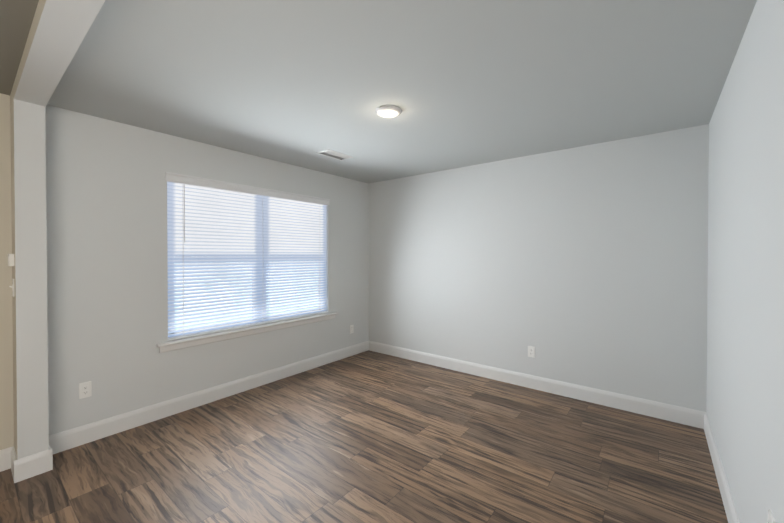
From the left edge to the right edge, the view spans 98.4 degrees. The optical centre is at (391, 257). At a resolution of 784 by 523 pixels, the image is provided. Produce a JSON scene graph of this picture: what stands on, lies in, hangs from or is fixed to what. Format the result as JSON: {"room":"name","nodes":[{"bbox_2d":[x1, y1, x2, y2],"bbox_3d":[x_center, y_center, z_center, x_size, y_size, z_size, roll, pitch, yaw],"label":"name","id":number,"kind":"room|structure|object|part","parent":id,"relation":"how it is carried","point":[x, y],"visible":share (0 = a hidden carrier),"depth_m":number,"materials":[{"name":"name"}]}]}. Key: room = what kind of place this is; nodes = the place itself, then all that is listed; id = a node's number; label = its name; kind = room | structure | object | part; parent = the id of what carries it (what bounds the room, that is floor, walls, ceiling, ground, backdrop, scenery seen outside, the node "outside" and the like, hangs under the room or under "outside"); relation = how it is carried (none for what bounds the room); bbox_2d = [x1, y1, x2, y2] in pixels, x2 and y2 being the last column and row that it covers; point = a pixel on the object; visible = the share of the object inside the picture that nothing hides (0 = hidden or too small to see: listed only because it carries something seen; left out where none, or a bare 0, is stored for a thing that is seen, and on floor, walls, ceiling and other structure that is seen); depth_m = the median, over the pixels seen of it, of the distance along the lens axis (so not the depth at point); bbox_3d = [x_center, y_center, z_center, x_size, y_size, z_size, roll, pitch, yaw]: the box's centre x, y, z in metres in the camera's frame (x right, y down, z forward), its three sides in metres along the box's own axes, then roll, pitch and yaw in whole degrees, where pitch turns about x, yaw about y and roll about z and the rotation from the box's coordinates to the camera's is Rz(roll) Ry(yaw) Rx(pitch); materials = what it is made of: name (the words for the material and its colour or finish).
{"room":"empty living room","nodes":[
{"label":"empty living room","id":0,"kind":"room"},
{"bbox_2d":[10,99,48,458],"bbox_3d":[-2.423,0.208,2.262,0.240,2.410,0.140,0,1,38],"label":"wall","id":1,"kind":"structure","parent":0,"point":[29,267],"depth_m":2.19,"materials":[{"name":"white paint"}]},
{"bbox_2d":[8,254,13,265],"bbox_3d":[-2.470,0.013,2.193,0.110,0.080,0.024,0,1,38],"label":"switch plate","id":2,"kind":"object","parent":1,"relation":"attached to","point":[10,259],"depth_m":2.16,"materials":[{"name":"white plastic"}]},
{"bbox_2d":[9,279,13,296],"bbox_3d":[-2.468,0.193,2.196,0.070,0.115,0.021,0,1,38],"label":"switch plate","id":3,"kind":"object","parent":1,"relation":"attached to","point":[12,286],"depth_m":2.19,"materials":[{"name":"white plastic"}]},
{"bbox_2d":[10,0,104,107],"bbox_3d":[-1.048,-1.032,1.168,3.740,0.090,0.140,0,1,38],"label":"header beam","id":4,"kind":"structure","parent":0,"point":[59,29],"depth_m":1.59,"materials":[{"name":"white paint"}]},
{"bbox_2d":[0,93,368,449],"bbox_3d":[-2.205,0.157,2.854,0.150,2.500,6.100,0,1,38],"label":"wall","id":5,"kind":"structure","parent":0,"point":[107,256],"depth_m":2.78,"materials":[{"name":"white paint"}]},
{"bbox_2d":[0,446,19,472],"bbox_3d":[-3.235,1.352,1.423,0.016,0.138,2.200,0,1,38],"label":"baseboard","id":6,"kind":"structure","parent":5,"relation":"attached to","point":[8,458],"depth_m":2.24,"materials":[{"name":"white wood"}]},
{"bbox_2d":[79,381,91,398],"bbox_3d":[-2.331,1.005,2.573,0.009,0.117,0.072,0,1,38],"label":"electrical outlet","id":7,"kind":"object","parent":5,"relation":"attached to","point":[85,389],"depth_m":2.57,"materials":[{"name":"white plastic"}]},
{"bbox_2d":[40,341,367,460],"bbox_3d":[-1.419,1.330,3.729,0.016,0.138,3.390,0,1,38],"label":"baseboard","id":8,"kind":"structure","parent":5,"relation":"attached to","point":[68,439],"depth_m":3.06,"materials":[{"name":"white wood"}]},
{"bbox_2d":[156,312,337,352],"bbox_3d":[-1.412,0.783,3.763,0.129,0.088,2.080,0,1,38],"label":"window sill","id":9,"kind":"structure","parent":5,"relation":"attached to","point":[178,344],"depth_m":3.48,"materials":[{"name":"white wood"}]},
{"bbox_2d":[167,181,327,340],"bbox_3d":[-1.476,0.001,3.780,0.139,1.525,1.860,0,1,38],"label":"window blind","id":10,"kind":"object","parent":5,"relation":"in","point":[223,228],"depth_m":3.55,"materials":[{"name":"white plastic"}]},
{"bbox_2d":[182,186,183,335],"bbox_3d":[-1.919,0.017,3.111,0.002,1.425,0.003,0,1,38],"label":"blind cord","id":11,"kind":"object","parent":10,"relation":"hanging from","point":[183,284],"depth_m":3.11,"materials":[{"name":"white plastic"}]},
{"bbox_2d":[184,186,184,242],"bbox_3d":[-1.903,-0.413,3.101,0.011,0.545,0.011,0,1,38],"label":"blind wand","id":12,"kind":"object","parent":10,"relation":"hanging from","point":[184,214],"visible":0.96,"depth_m":3.10,"materials":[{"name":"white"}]},
{"bbox_3d":[-1.499,0.001,3.798,0.032,1.415,1.750,0,1,38],"label":"glass","id":13,"kind":"part","parent":10,"relation":"part of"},
{"bbox_2d":[165,172,329,204],"bbox_3d":[-1.412,-0.725,3.723,0.034,0.078,1.884,0,1,38],"label":"blind valance","id":14,"kind":"object","parent":10,"relation":"attached to","point":[197,181],"visible":0.96,"depth_m":3.49,"materials":[{"name":"white plastic"}]},
{"bbox_3d":[-1.442,-0.013,3.753,0.054,1.493,1.852,0,1,38],"label":"window blind rails","id":15,"kind":"part","parent":10,"relation":"part of","materials":[{"name":"white plastic"}]},
{"bbox_2d":[262,243,263,321],"bbox_3d":[-1.424,0.011,3.740,0.002,1.425,0.003,0,1,38],"label":"blind cord","id":16,"kind":"object","parent":10,"relation":"hanging from","point":[262,243],"depth_m":3.76,"materials":[{"name":"white plastic"}]},
{"bbox_2d":[350,325,353,333],"bbox_3d":[-0.571,1.013,4.809,0.009,0.117,0.072,0,1,38],"label":"electrical outlet","id":17,"kind":"object","parent":5,"relation":"attached to","point":[351,326],"depth_m":4.80,"materials":[{"name":"white plastic"}]},
{"bbox_2d":[0,350,727,522],"bbox_3d":[-0.677,1.449,1.663,4.040,0.060,6.100,0,1,38],"label":"floor","id":18,"kind":"structure","parent":0,"point":[368,436],"depth_m":2.33,"materials":[{"name":"wood"}]},
{"bbox_2d":[0,0,756,183],"bbox_3d":[-0.677,-1.131,1.638,4.040,0.100,6.100,0,1,38],"label":"ceiling","id":19,"kind":"structure","parent":0,"point":[458,83],"depth_m":1.99,"materials":[{"name":"grey paint"}]},
{"bbox_2d":[317,149,353,160],"bbox_3d":[-0.607,-1.095,3.620,0.190,0.011,0.360,0,1,38],"label":"ceiling vent","id":20,"kind":"object","parent":19,"relation":"in","point":[335,154],"visible":1,"depth_m":3.60,"materials":[{"name":"white metal"}]},
{"bbox_2d":[376,105,400,117],"bbox_3d":[-0.025,-1.076,2.507,0.192,0.026,0.192,0,1,38],"label":"recessed light","id":21,"kind":"object","parent":19,"relation":"in","point":[388,111],"visible":1,"depth_m":2.47,"materials":[{"name":"white glass"}]},
{"bbox_2d":[368,124,708,411],"bbox_3d":[1.163,0.146,3.989,3.740,2.500,0.150,0,1,38],"label":"wall","id":22,"kind":"structure","parent":0,"point":[586,266],"depth_m":3.44,"materials":[{"name":"white paint"}]},
{"bbox_2d":[528,346,534,357],"bbox_3d":[1.495,1.009,3.634,0.072,0.117,0.009,0,1,38],"label":"electrical outlet","id":23,"kind":"object","parent":22,"relation":"attached to","point":[531,350],"depth_m":3.63,"materials":[{"name":"white plastic"}]},
{"bbox_2d":[368,341,699,427],"bbox_3d":[1.104,1.328,3.941,3.720,0.138,0.016,0,1,38],"label":"baseboard","id":24,"kind":"structure","parent":22,"relation":"attached to","point":[686,416],"depth_m":3.47,"materials":[{"name":"white wood"}]},
{"bbox_2d":[706,0,783,522],"bbox_3d":[0.852,0.180,0.448,0.150,2.500,6.100,0,1,38],"label":"wall","id":25,"kind":"structure","parent":0,"point":[745,357],"depth_m":1.49,"materials":[{"name":"white paint"}]},
{"bbox_2d":[700,411,739,522],"bbox_3d":[0.786,1.361,0.511,0.016,0.138,5.800,0,1,38],"label":"baseboard","id":26,"kind":"structure","parent":25,"relation":"attached to","point":[731,513],"depth_m":2.07,"materials":[{"name":"white wood"}]},
{"bbox_2d":[768,509,775,522],"bbox_3d":[1.321,0.954,1.181,0.009,0.117,0.072,0,1,38],"label":"electrical outlet","id":27,"kind":"object","parent":25,"relation":"attached to","point":[771,519],"depth_m":1.18,"materials":[{"name":"white plastic"}]},
{"label":"outside","id":28,"kind":"structure","parent":0,"visible":0},
{"bbox_2d":[174,261,317,329],"bbox_3d":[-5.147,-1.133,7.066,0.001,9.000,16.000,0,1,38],"label":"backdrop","id":29,"kind":"structure","parent":28,"point":[244,296],"depth_m":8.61,"materials":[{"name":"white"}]}
]}

